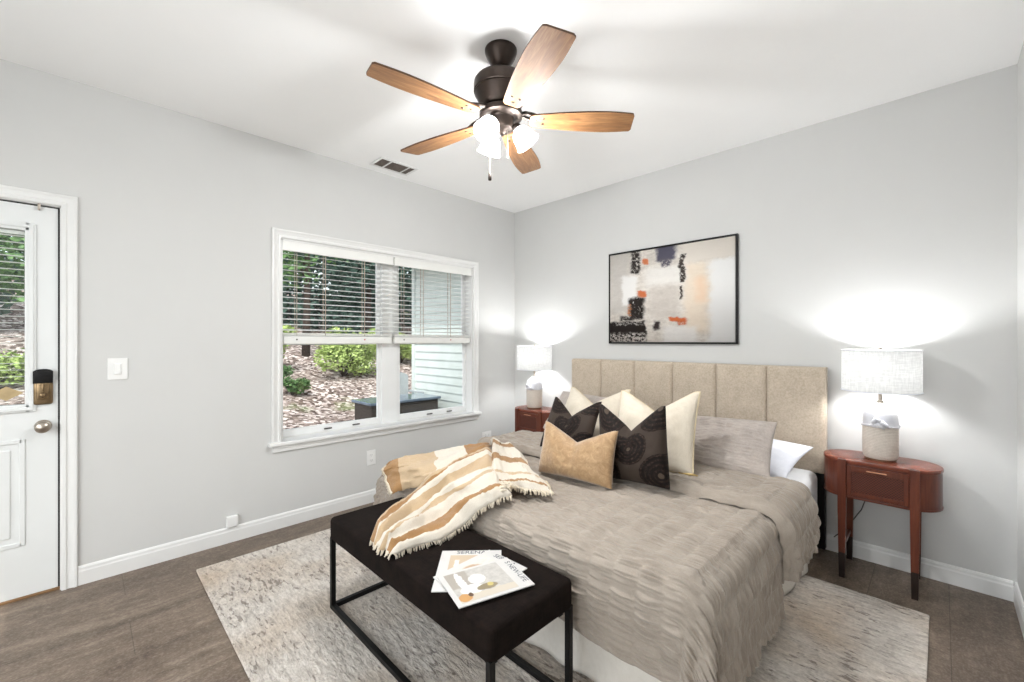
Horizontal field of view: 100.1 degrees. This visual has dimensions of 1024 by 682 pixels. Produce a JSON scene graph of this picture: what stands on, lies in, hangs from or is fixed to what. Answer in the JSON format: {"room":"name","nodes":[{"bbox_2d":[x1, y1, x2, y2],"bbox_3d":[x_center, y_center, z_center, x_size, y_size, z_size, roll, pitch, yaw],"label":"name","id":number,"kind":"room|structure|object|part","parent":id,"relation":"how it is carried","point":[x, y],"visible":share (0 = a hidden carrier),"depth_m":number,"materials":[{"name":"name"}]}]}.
{"room":"bedroom","nodes":[
{"label":"bedroom","id":0,"kind":"room"},
{"bbox_2d":[0,59,514,565],"bbox_3d":[-1.761,-0.041,3.055,0.160,2.740,5.100,0,0,45],"label":"wall","id":1,"kind":"structure","parent":0,"point":[177,211],"depth_m":2.69,"materials":[{"name":"paint"}]},
{"bbox_2d":[0,184,77,605],"bbox_3d":[-2.772,0.275,2.006,0.214,2.108,1.041,0,0,45],"label":"door","id":2,"kind":"structure","parent":1,"relation":"in","point":[39,436],"depth_m":2.25,"materials":[{"name":"paint"}]},
{"bbox_2d":[0,229,24,396],"bbox_3d":[-2.757,-0.139,1.998,0.018,0.856,0.645,0,0,45],"label":"window","id":3,"kind":"structure","parent":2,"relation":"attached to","point":[6,391],"depth_m":2.19,"materials":[{"name":"clear glass"}]},
{"bbox_3d":[-2.615,0.779,2.105,0.010,0.550,0.302,0,0,45],"label":"raised panel","id":4,"kind":"part","parent":2,"relation":"part of","materials":[{"name":"paint"}]},
{"bbox_3d":[-2.736,-0.121,1.978,0.019,0.976,0.729,0,0,45],"label":"glazing frame","id":5,"kind":"part","parent":2,"relation":"part of","materials":[{"name":"paint"}]},
{"bbox_3d":[-2.442,0.447,2.232,0.068,0.066,0.066,0,0,45],"label":"knob","id":6,"kind":"part","parent":2,"relation":"part of","materials":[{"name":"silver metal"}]},
{"bbox_2d":[107,358,127,379],"bbox_3d":[-2.248,0.159,2.446,0.012,0.122,0.086,0,0,45],"label":"light switch","id":7,"kind":"object","parent":1,"relation":"attached to","point":[117,368],"visible":1,"depth_m":2.44,"materials":[{"name":"white plastic"}]},
{"bbox_2d":[78,489,375,585],"bbox_3d":[-1.164,1.278,3.529,0.014,0.102,3.386,0,0,45],"label":"baseboard","id":8,"kind":"structure","parent":1,"relation":"attached to","point":[98,570],"depth_m":2.75,"materials":[{"name":"paint"}]},
{"bbox_2d":[226,514,237,527],"bbox_3d":[-1.848,1.190,2.834,0.028,0.072,0.066,0,0,45],"label":"cable box","id":9,"kind":"object","parent":1,"relation":"attached to","point":[231,521],"visible":1,"depth_m":2.82,"materials":[{"name":"white plastic"}]},
{"bbox_3d":[-1.839,1.187,2.825,0.002,0.046,0.052,0,0,45],"label":"plate","id":10,"kind":"part","parent":9,"relation":"part of","materials":[{"name":"white plastic"}]},
{"bbox_2d":[367,449,375,465],"bbox_3d":[-1.160,0.961,3.536,0.010,0.122,0.078,0,0,45],"label":"wall outlet","id":11,"kind":"object","parent":1,"relation":"attached to","point":[371,454],"visible":1,"depth_m":3.53,"materials":[{"name":"white plastic"}]},
{"bbox_2d":[268,227,481,452],"bbox_3d":[-1.058,-0.004,3.722,0.200,1.583,1.944,0,0,45],"label":"window","id":12,"kind":"structure","parent":1,"relation":"in","point":[388,419],"depth_m":3.70,"materials":[{"name":"paint"}]},
{"bbox_3d":[-1.441,-0.346,3.444,0.028,0.751,0.814,0,0,45],"label":"sash","id":13,"kind":"part","parent":12,"relation":"part of","materials":[{"name":"white plastic"}]},
{"bbox_3d":[-1.428,0.331,3.431,0.028,0.748,0.814,0,0,45],"label":"sash","id":14,"kind":"part","parent":12,"relation":"part of","materials":[{"name":"white plastic"}]},
{"bbox_2d":[283,240,393,343],"bbox_3d":[-1.354,-0.352,3.405,0.070,0.751,0.879,0,0,45],"label":"window blind","id":15,"kind":"object","parent":12,"relation":"attached to","point":[300,338],"visible":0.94,"depth_m":3.33,"materials":[{"name":"white plastic"}]},
{"bbox_3d":[-1.357,-0.018,3.409,0.052,0.082,0.863,0,0,45],"label":"rail","id":16,"kind":"part","parent":15,"relation":"part of","materials":[{"name":"white plastic"}]},
{"bbox_3d":[-0.769,-0.346,4.115,0.028,0.751,0.786,0,0,45],"label":"sash","id":17,"kind":"part","parent":12,"relation":"part of","materials":[{"name":"white plastic"}]},
{"bbox_2d":[392,257,470,343],"bbox_3d":[-0.733,-0.352,4.026,0.070,0.751,0.857,0,0,45],"label":"window blind","id":18,"kind":"object","parent":12,"relation":"attached to","point":[405,338],"visible":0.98,"depth_m":3.95,"materials":[{"name":"white plastic"}]},
{"bbox_3d":[-0.737,-0.018,4.029,0.052,0.082,0.841,0,0,45],"label":"rail","id":19,"kind":"part","parent":18,"relation":"part of","materials":[{"name":"white plastic"}]},
{"bbox_3d":[-0.757,0.331,4.103,0.028,0.748,0.786,0,0,45],"label":"sash","id":20,"kind":"part","parent":12,"relation":"part of","materials":[{"name":"white plastic"}]},
{"bbox_2d":[482,431,490,436],"bbox_3d":[-0.260,0.973,4.436,0.010,0.078,0.122,0,0,45],"label":"wall outlet","id":21,"kind":"object","parent":1,"relation":"attached to","point":[487,433],"visible":0.88,"depth_m":4.43,"materials":[{"name":"white plastic"}]},
{"bbox_2d":[0,0,1023,212],"bbox_3d":[-0.488,-1.461,1.711,3.860,0.100,5.200,0,0,45],"label":"ceiling","id":22,"kind":"structure","parent":0,"point":[698,79],"depth_m":2.16,"materials":[{"name":"paint"}]},
{"bbox_2d":[369,157,418,175],"bbox_3d":[-0.950,-1.407,3.463,0.194,0.008,0.334,0,0,45],"label":"ceiling vent","id":23,"kind":"object","parent":22,"relation":"in","point":[381,162],"visible":1,"depth_m":3.45,"materials":[{"name":"metal"}]},
{"bbox_2d":[366,24,633,180],"bbox_3d":[-0.087,-1.091,2.065,1.246,0.639,1.234,0,0,45],"label":"ceiling fan","id":24,"kind":"object","parent":22,"relation":"hanging from","point":[501,89],"visible":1,"depth_m":2.00,"materials":[{"name":"brown wood"}]},
{"bbox_3d":[-0.365,-1.071,1.837,0.510,0.008,0.146,0,9,-38],"label":"blade","id":25,"kind":"part","parent":24,"relation":"part of","materials":[{"name":"brown wood"}]},
{"bbox_3d":[-0.381,-1.071,2.301,0.510,0.008,0.146,0,9,34],"label":"blade","id":26,"kind":"part","parent":24,"relation":"part of","materials":[{"name":"brown wood"}]},
{"bbox_3d":[-0.112,-0.982,1.974,0.121,0.120,0.122,0,0,45],"label":"lamp shade","id":27,"kind":"part","parent":24,"relation":"part of","materials":[{"name":"white glass"}]},
{"bbox_3d":[-0.112,-0.982,2.187,0.122,0.120,0.121,0,0,45],"label":"lamp shade","id":28,"kind":"part","parent":24,"relation":"part of","materials":[{"name":"white glass"}]},
{"bbox_3d":[-0.085,-1.034,2.021,0.049,0.044,0.068,0,0,45],"label":"light arm","id":29,"kind":"part","parent":24,"relation":"part of","materials":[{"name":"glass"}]},
{"bbox_3d":[0.012,-1.034,2.080,0.069,0.044,0.047,0,0,0],"label":"light arm","id":30,"kind":"part","parent":24,"relation":"part of","materials":[{"name":"brown metal"}]},
{"bbox_3d":[0.055,-1.071,2.460,0.146,0.008,0.510,-9,-3,16],"label":"blade","id":31,"kind":"part","parent":24,"relation":"part of","materials":[{"name":"brown wood"}]},
{"bbox_3d":[0.071,-0.982,2.080,0.120,0.120,0.120,0,0,45],"label":"lamp shade","id":32,"kind":"part","parent":24,"relation":"part of","materials":[{"name":"white glass"}]},
{"bbox_3d":[0.081,-1.071,1.709,0.146,0.008,0.510,10,-3,-20],"label":"blade","id":33,"kind":"part","parent":24,"relation":"part of","materials":[{"name":"brown wood"}]},
{"bbox_3d":[0.341,-1.071,2.094,0.510,0.008,0.146,0,-9,-2],"label":"blade","id":34,"kind":"part","parent":24,"relation":"part of","materials":[{"name":"brown wood"}]},
{"bbox_2d":[0,502,1023,681],"bbox_3d":[-0.488,1.389,1.711,3.860,0.120,5.200,0,0,45],"label":"floor","id":35,"kind":"structure","parent":0,"point":[158,622],"depth_m":2.00,"materials":[{"name":"wood"}]},
{"bbox_2d":[515,405,551,431],"bbox_3d":[0.256,0.997,4.223,0.512,0.664,0.318,0,0,45],"label":"nightstand","id":36,"kind":"object","parent":35,"relation":"on","point":[533,420],"visible":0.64,"depth_m":4.11,"materials":[{"name":"brown wood"}]},
{"bbox_3d":[0.052,0.997,4.231,0.038,0.664,0.030,0,0,45],"label":"leg","id":37,"kind":"part","parent":36,"relation":"part of","materials":[{"name":"brown wood"}]},
{"bbox_3d":[0.155,0.775,4.122,0.256,0.164,0.012,0,0,45],"label":"drawer","id":38,"kind":"part","parent":36,"relation":"part of","materials":[{"name":"brown wood"}]},
{"bbox_3d":[0.156,0.781,4.122,0.216,0.112,0.006,0,0,45],"label":"cane panel","id":39,"kind":"part","parent":36,"relation":"part of","materials":[{"name":"brown wood"}]},
{"bbox_2d":[517,345,551,408],"bbox_3d":[0.223,0.350,4.260,0.355,0.630,0.355,0,0,45],"label":"table lamp","id":40,"kind":"object","parent":36,"relation":"on","point":[534,358],"visible":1,"depth_m":4.14,"materials":[{"name":"white fabric"}]},
{"bbox_3d":[0.223,0.166,4.260,0.348,0.234,0.348,0,0,45],"label":"lamp shade","id":41,"kind":"part","parent":40,"relation":"part of","materials":[{"name":"fabric"}]},
{"bbox_3d":[0.223,0.052,4.260,0.355,0.005,0.355,0,0,45],"label":"shade trim","id":42,"kind":"part","parent":40,"relation":"part of","materials":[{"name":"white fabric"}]},
{"bbox_3d":[0.265,0.997,4.019,0.038,0.664,0.030,0,0,45],"label":"leg","id":43,"kind":"part","parent":36,"relation":"part of","materials":[{"name":"brown wood"}]},
{"bbox_2d":[196,529,929,681],"bbox_3d":[0.093,1.323,2.269,3.000,0.012,2.420,0,0,45],"label":"area rug","id":44,"kind":"object","parent":35,"relation":"on","point":[272,604],"visible":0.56,"depth_m":1.93,"materials":[{"name":"beige carpet"}]},
{"bbox_2d":[330,497,572,681],"bbox_3d":[-0.338,1.092,1.844,1.184,0.450,0.412,0,0,45],"label":"bench","id":45,"kind":"object","parent":44,"relation":"on","point":[491,629],"visible":0.78,"depth_m":1.57,"materials":[{"name":"brown fabric"}]},
{"bbox_3d":[-0.884,1.141,2.117,0.022,0.352,0.022,0,0,45],"label":"leg","id":46,"kind":"part","parent":45,"relation":"part of","materials":[{"name":"black metal"}]},
{"bbox_3d":[-0.747,1.306,2.253,0.022,0.022,0.364,0,0,45],"label":"floor rail","id":47,"kind":"part","parent":45,"relation":"part of","materials":[{"name":"black metal"}]},
{"bbox_3d":[-0.474,1.306,1.708,1.136,0.022,0.022,0,0,45],"label":"floor rail","id":48,"kind":"part","parent":45,"relation":"part of","materials":[{"name":"black metal"}]},
{"bbox_2d":[431,550,500,591],"bbox_3d":[-0.161,0.864,1.623,0.242,0.005,0.286,0,0,-1],"label":"magazine","id":49,"kind":"object","parent":45,"relation":"on","point":[449,559],"visible":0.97,"depth_m":1.69,"materials":[{"name":"paper"}]},
{"bbox_2d":[447,555,476,569],"bbox_3d":[-0.151,0.862,1.624,0.184,0.001,0.206,0,0,-1],"label":"photo","id":50,"kind":"object","parent":49,"relation":"on","point":[455,560],"depth_m":1.69},
{"bbox_2d":[433,550,526,582],"bbox_3d":[-0.115,0.859,1.590,0.208,0.005,0.282,0,0,43],"label":"magazine","id":51,"kind":"object","parent":49,"relation":"on","point":[487,556],"visible":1,"depth_m":1.66,"materials":[{"name":"paper"}]},
{"bbox_2d":[449,555,494,572],"bbox_3d":[-0.122,0.857,1.581,0.166,0.001,0.214,0,0,43],"label":"photo","id":52,"kind":"object","parent":51,"relation":"on","point":[484,559],"depth_m":1.66},
{"bbox_2d":[438,557,534,608],"bbox_3d":[-0.095,0.854,1.530,0.284,0.005,0.211,0,0,-28],"label":"magazine","id":53,"kind":"object","parent":51,"relation":"on","point":[469,586],"visible":1,"depth_m":1.51,"materials":[{"name":"paper"}]},
{"bbox_3d":[-0.065,1.141,1.298,0.022,0.352,0.022,0,0,45],"label":"leg","id":54,"kind":"part","parent":45,"relation":"part of","materials":[{"name":"black metal"}]},
{"bbox_3d":[-0.202,1.306,1.981,1.136,0.022,0.022,0,0,45],"label":"floor rail","id":55,"kind":"part","parent":45,"relation":"part of","materials":[{"name":"black metal"}]},
{"bbox_3d":[0.208,1.141,1.571,0.022,0.352,0.022,0,0,45],"label":"leg","id":56,"kind":"part","parent":45,"relation":"part of","materials":[{"name":"black metal"}]},
{"bbox_2d":[572,358,826,549],"bbox_3d":[0.619,0.741,2.720,1.960,1.150,1.952,0,0,45],"label":"headboard","id":57,"kind":"object","parent":44,"relation":"on","point":[794,397],"visible":0.41,"depth_m":2.99,"materials":[{"name":"fabric"}]},
{"bbox_2d":[525,555,812,681],"bbox_3d":[0.524,1.178,2.623,1.910,0.268,1.780,0,0,45],"label":"bed skirt","id":58,"kind":"object","parent":57,"relation":"hanging from","point":[590,660],"visible":0.06,"depth_m":1.66,"materials":[{"name":"white fabric"}]},
{"bbox_3d":[1.277,0.497,3.377,1.960,0.663,0.092,0,0,45],"label":"headboard","id":59,"kind":"part","parent":57,"relation":"part of","materials":[{"name":"fabric"}]},
{"bbox_2d":[787,468,816,502],"bbox_3d":[0.580,0.935,2.680,1.890,0.252,1.890,0,0,45],"label":"mattress","id":60,"kind":"object","parent":57,"relation":"on","point":[807,477],"visible":0.15,"depth_m":2.59,"materials":[{"name":"white fabric"}]},
{"bbox_2d":[543,391,646,428],"bbox_3d":[0.620,0.596,3.355,0.284,0.321,0.826,0,0,-41],"label":"pillow sham","id":61,"kind":"object","parent":60,"relation":"on","point":[564,396],"visible":0.11,"depth_m":3.49,"materials":[{"name":"fabric"}]},
{"bbox_2d":[373,430,820,681],"bbox_3d":[0.281,0.970,2.430,2.223,0.574,1.348,0,0,45],"label":"duvet","id":62,"kind":"object","parent":60,"relation":"on","point":[683,582],"visible":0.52,"depth_m":1.66,"materials":[{"name":"beige fabric"}]},
{"bbox_2d":[369,437,554,559],"bbox_3d":[-0.308,0.752,2.396,0.849,0.242,1.283,0,0,-13],"label":"throw blanket","id":63,"kind":"object","parent":62,"relation":"on","point":[454,484],"visible":1,"depth_m":2.08,"materials":[{"name":"fabric"}]},
{"bbox_3d":[-0.255,0.744,2.164,0.623,0.225,1.008,0,0,45],"label":"blanket panel","id":64,"kind":"part","parent":63,"relation":"part of","materials":[{"name":"beige fabric"}]},
{"bbox_2d":[540,397,601,446],"bbox_3d":[0.378,0.570,2.871,0.203,0.352,0.416,0,0,-41],"label":"throw cushion","id":65,"kind":"object","parent":62,"relation":"on","point":[580,426],"visible":0.6,"depth_m":2.78,"materials":[{"name":"fabric"}]},
{"bbox_2d":[538,421,617,489],"bbox_3d":[0.343,0.607,2.329,0.474,0.288,0.158,0,0,39],"label":"lumbar cushion","id":66,"kind":"object","parent":62,"relation":"on","point":[591,460],"visible":1,"depth_m":2.24,"materials":[{"name":"beige fabric"}]},
{"bbox_2d":[565,387,630,436],"bbox_3d":[0.558,0.545,3.100,0.293,0.409,0.534,0,0,-45],"label":"throw cushion","id":67,"kind":"object","parent":62,"relation":"on","point":[576,402],"visible":0.3,"depth_m":3.11,"materials":[{"name":"beige fabric"}]},
{"bbox_2d":[599,404,669,489],"bbox_3d":[0.628,0.539,2.257,0.152,0.439,0.449,0,0,-40],"label":"throw cushion","id":68,"kind":"object","parent":62,"relation":"on","point":[641,453],"visible":0.88,"depth_m":2.14,"materials":[{"name":"fabric"}]},
{"bbox_2d":[619,390,700,475],"bbox_3d":[0.819,0.509,2.453,0.534,0.456,0.240,0,0,41],"label":"throw cushion","id":69,"kind":"object","parent":62,"relation":"on","point":[681,415],"visible":0.52,"depth_m":2.35,"materials":[{"name":"beige fabric"}]},
{"bbox_3d":[0.923,0.697,2.242,0.018,0.015,0.102,0,0,-42],"label":"zip pull","id":70,"kind":"part","parent":69,"relation":"part of","materials":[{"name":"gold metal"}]},
{"bbox_2d":[694,416,777,476],"bbox_3d":[1.132,0.618,2.630,0.825,0.302,0.301,0,0,40],"label":"pillow sham","id":71,"kind":"object","parent":62,"relation":"on","point":[742,445],"visible":0.5,"depth_m":2.44,"materials":[{"name":"fabric"}]},
{"bbox_2d":[770,439,813,477],"bbox_3d":[1.461,0.712,2.788,0.433,0.183,0.723,0,0,-38],"label":"bed pillow","id":72,"kind":"object","parent":60,"relation":"on","point":[784,454],"visible":0.24,"depth_m":2.55,"materials":[{"name":"white fabric"}]},
{"bbox_2d":[824,449,943,600],"bbox_3d":[2.066,0.997,2.413,0.512,0.664,0.318,0,0,45],"label":"nightstand","id":73,"kind":"object","parent":35,"relation":"on","point":[914,485],"visible":1,"depth_m":2.31,"materials":[{"name":"brown wood"}]},
{"bbox_3d":[1.863,0.997,2.421,0.038,0.664,0.030,0,0,45],"label":"leg","id":74,"kind":"part","parent":73,"relation":"part of","materials":[{"name":"brown wood"}]},
{"bbox_3d":[2.062,1.006,2.620,0.038,0.646,0.030,0,0,45],"label":"leg","id":75,"kind":"part","parent":73,"relation":"part of","materials":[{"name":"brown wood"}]},
{"bbox_3d":[1.966,0.781,2.312,0.216,0.112,0.006,0,0,45],"label":"cane panel","id":76,"kind":"part","parent":73,"relation":"part of","materials":[{"name":"brown wood"}]},
{"bbox_3d":[1.965,0.775,2.312,0.256,0.164,0.012,0,0,45],"label":"drawer","id":77,"kind":"part","parent":73,"relation":"part of","materials":[{"name":"brown wood"}]},
{"bbox_2d":[834,347,923,536],"bbox_3d":[2.053,0.636,2.437,0.415,1.201,0.355,0,0,45],"label":"table lamp","id":78,"kind":"object","parent":73,"relation":"on","point":[879,371],"visible":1,"depth_m":2.34,"materials":[{"name":"white fabric"}]},
{"bbox_3d":[2.114,0.946,2.605,0.074,0.580,0.255,0,0,-25],"label":"power cord","id":79,"kind":"part","parent":78,"relation":"part of","materials":[{"name":"black plastic"}]},
{"bbox_3d":[2.074,0.166,2.416,0.348,0.234,0.348,0,0,45],"label":"lamp shade","id":80,"kind":"part","parent":78,"relation":"part of","materials":[{"name":"fabric"}]},
{"bbox_3d":[2.074,0.052,2.416,0.355,0.005,0.355,0,0,45],"label":"shade trim","id":81,"kind":"part","parent":78,"relation":"part of","materials":[{"name":"white fabric"}]},
{"bbox_3d":[2.074,0.280,2.416,0.355,0.005,0.355,0,0,45],"label":"shade trim","id":82,"kind":"part","parent":78,"relation":"part of","materials":[{"name":"white fabric"}]},
{"bbox_3d":[2.075,0.997,2.209,0.038,0.664,0.030,0,0,45],"label":"leg","id":83,"kind":"part","parent":73,"relation":"part of","materials":[{"name":"brown wood"}]},
{"bbox_3d":[2.274,1.006,2.408,0.038,0.646,0.030,0,0,45],"label":"leg","id":84,"kind":"part","parent":73,"relation":"part of","materials":[{"name":"brown wood"}]},
{"bbox_2d":[515,64,1016,585],"bbox_3d":[1.336,-0.041,3.493,3.600,2.740,0.100,0,0,45],"label":"wall","id":85,"kind":"structure","parent":0,"point":[893,224],"depth_m":2.60,"materials":[{"name":"paint"}]},
{"bbox_2d":[609,233,738,343],"bbox_3d":[1.256,-0.377,3.480,1.071,0.800,0.028,0,0,45],"label":"framed painting","id":86,"kind":"object","parent":85,"relation":"attached to","point":[687,292],"visible":1,"depth_m":3.40,"materials":[{"name":"paper"}]},
{"bbox_2d":[826,533,1012,601],"bbox_3d":[1.296,1.278,3.453,3.572,0.102,0.014,0,0,45],"label":"baseboard","id":87,"kind":"structure","parent":85,"relation":"attached to","point":[1002,588],"depth_m":2.38,"materials":[{"name":"paint"}]},
{"bbox_2d":[1017,42,1023,600],"bbox_3d":[0.877,-0.041,0.417,0.100,2.740,5.100,0,0,45],"label":"wall","id":88,"kind":"structure","parent":0,"point":[1020,65],"depth_m":2.10,"materials":[{"name":"paint"}]},
{"bbox_2d":[1013,582,1023,637],"bbox_3d":[0.801,1.278,0.422,0.014,0.102,5.000,0,0,45],"label":"baseboard","id":89,"kind":"structure","parent":88,"relation":"attached to","point":[1018,601],"depth_m":2.04,"materials":[{"name":"paint"}]},
{"label":"outside","id":90,"kind":"structure","parent":0,"visible":0},
{"bbox_2d":[0,279,411,429],"bbox_3d":[-5.689,-0.302,10.447,15.830,3.539,22.000,0,0,45],"label":"ground","id":91,"kind":"structure","parent":90,"point":[331,394],"depth_m":8.77,"materials":[{"name":"brown gravel"}]},
{"bbox_2d":[0,233,24,304],"bbox_3d":[-8.304,-2.200,8.004,2.700,5.412,2.868,0,0,45],"label":"tree","id":92,"kind":"object","parent":91,"relation":"on","point":[5,238],"visible":0.05,"depth_m":7.53,"materials":[{"name":"green plant"}]},
{"bbox_2d":[0,348,24,384],"bbox_3d":[-8.184,0.362,6.882,1.429,0.859,1.970,0,0,45],"label":"bush","id":93,"kind":"object","parent":91,"relation":"on","point":[20,367],"visible":0.3,"depth_m":6.82,"materials":[{"name":"green plant"}]},
{"bbox_2d":[0,233,24,315],"bbox_3d":[-11.443,-3.066,8.897,3.160,5.830,3.207,0,0,-28],"label":"tree","id":94,"kind":"object","parent":91,"relation":"on","point":[5,306],"visible":0.04,"depth_m":9.03,"materials":[{"name":"green plant"}]},
{"bbox_2d":[283,364,294,378],"bbox_3d":[-4.816,0.665,8.726,0.654,0.440,0.647,0,0,3],"label":"bush","id":95,"kind":"object","parent":91,"relation":"on","point":[286,369],"visible":0.19,"depth_m":8.78,"materials":[{"name":"green plant"}]},
{"bbox_2d":[283,325,297,357],"bbox_3d":[-5.524,0.183,9.680,1.130,1.136,0.954,0,0,26],"label":"bush","id":96,"kind":"object","parent":91,"relation":"on","point":[286,326],"visible":0.06,"depth_m":9.69,"materials":[{"name":"green plant"}]},
{"bbox_2d":[283,377,311,394],"bbox_3d":[-4.032,0.839,7.968,0.581,0.377,0.511,0,0,5],"label":"bush","id":97,"kind":"object","parent":91,"relation":"on","point":[294,386],"visible":0.98,"depth_m":7.88,"materials":[{"name":"green plant"}]},
{"bbox_2d":[283,250,349,356],"bbox_3d":[-5.385,-2.315,11.192,2.390,5.479,2.418,0,0,45],"label":"tree","id":98,"kind":"object","parent":91,"relation":"on","point":[305,348],"visible":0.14,"depth_m":11.11,"materials":[{"name":"green plant"}]},
{"bbox_2d":[283,251,351,328],"bbox_3d":[-7.013,-1.774,14.761,3.300,3.665,3.598,0,0,45],"label":"tree","id":99,"kind":"object","parent":91,"relation":"on","point":[319,286],"visible":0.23,"depth_m":14.28,"materials":[{"name":"green plant"}]},
{"bbox_2d":[313,326,375,376],"bbox_3d":[-3.752,0.244,10.124,1.710,1.247,1.711,0,0,-22],"label":"bush","id":100,"kind":"object","parent":91,"relation":"on","point":[360,355],"visible":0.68,"depth_m":9.88,"materials":[{"name":"green plant"}]},
{"bbox_2d":[319,264,411,327],"bbox_3d":[-5.247,-3.642,16.287,3.468,6.788,3.552,0,0,45],"label":"tree","id":101,"kind":"object","parent":91,"relation":"on","point":[373,264],"visible":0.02,"depth_m":15.75,"materials":[{"name":"green plant"}]},
{"bbox_2d":[321,256,411,335],"bbox_3d":[-4.475,-2.707,13.492,2.666,6.073,2.772,0,0,-12],"label":"tree","id":102,"kind":"object","parent":91,"relation":"on","point":[332,272],"visible":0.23,"depth_m":12.97,"materials":[{"name":"green plant"}]},
{"bbox_2d":[351,393,440,419],"bbox_3d":[-1.542,1.097,5.777,0.540,0.665,1.040,0,0,45],"label":"box","id":103,"kind":"object","parent":91,"relation":"on","point":[365,408],"visible":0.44,"depth_m":5.61,"materials":[{"name":"grey"}]},
{"bbox_3d":[-1.542,0.781,5.777,0.540,0.035,1.040,0,0,45],"label":"box lid","id":104,"kind":"part","parent":103,"relation":"part of","materials":[{"name":"stone"}]},
{"bbox_2d":[399,266,411,307],"bbox_3d":[-2.784,-2.162,13.652,2.407,5.609,2.659,0,0,45],"label":"tree","id":105,"kind":"object","parent":91,"relation":"on","point":[408,270],"visible":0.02,"depth_m":13.34,"materials":[{"name":"green plant"}]},
{"bbox_2d":[399,332,411,362],"bbox_3d":[-3.050,0.183,12.096,1.233,0.948,1.606,0,0,45],"label":"bush","id":106,"kind":"object","parent":91,"relation":"on","point":[405,349],"visible":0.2,"depth_m":11.86,"materials":[{"name":"green plant"}]},
{"bbox_2d":[399,269,411,325],"bbox_3d":[-3.831,-3.818,18.441,3.416,6.785,3.213,0,0,-8],"label":"tree","id":107,"kind":"object","parent":91,"relation":"on","point":[409,307],"visible":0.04,"depth_m":17.81,"materials":[{"name":"green plant"}]},
{"bbox_2d":[400,372,423,394],"bbox_3d":[-1.626,0.945,6.413,0.488,0.931,0.480,0,0,45],"label":"patio chair","id":108,"kind":"object","parent":91,"relation":"on","point":[403,377],"visible":0.21,"depth_m":6.62,"materials":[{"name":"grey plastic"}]},
{"bbox_3d":[-1.768,0.734,6.555,0.040,0.510,0.400,0,0,45],"label":"backrest","id":109,"kind":"part","parent":108,"relation":"part of","materials":[{"name":"grey plastic"}]},
{"bbox_3d":[-1.471,0.874,6.569,0.400,0.230,0.040,0,0,45],"label":"armrest","id":110,"kind":"part","parent":108,"relation":"part of","materials":[{"name":"grey plastic"}]},
{"bbox_2d":[412,268,461,408],"bbox_3d":[-0.011,-0.221,6.629,2.420,3.500,3.170,0,0,45],"label":"wall","id":111,"kind":"structure","parent":91,"relation":"on","point":[436,368],"depth_m":6.27,"materials":[{"name":"paint"}]}
]}

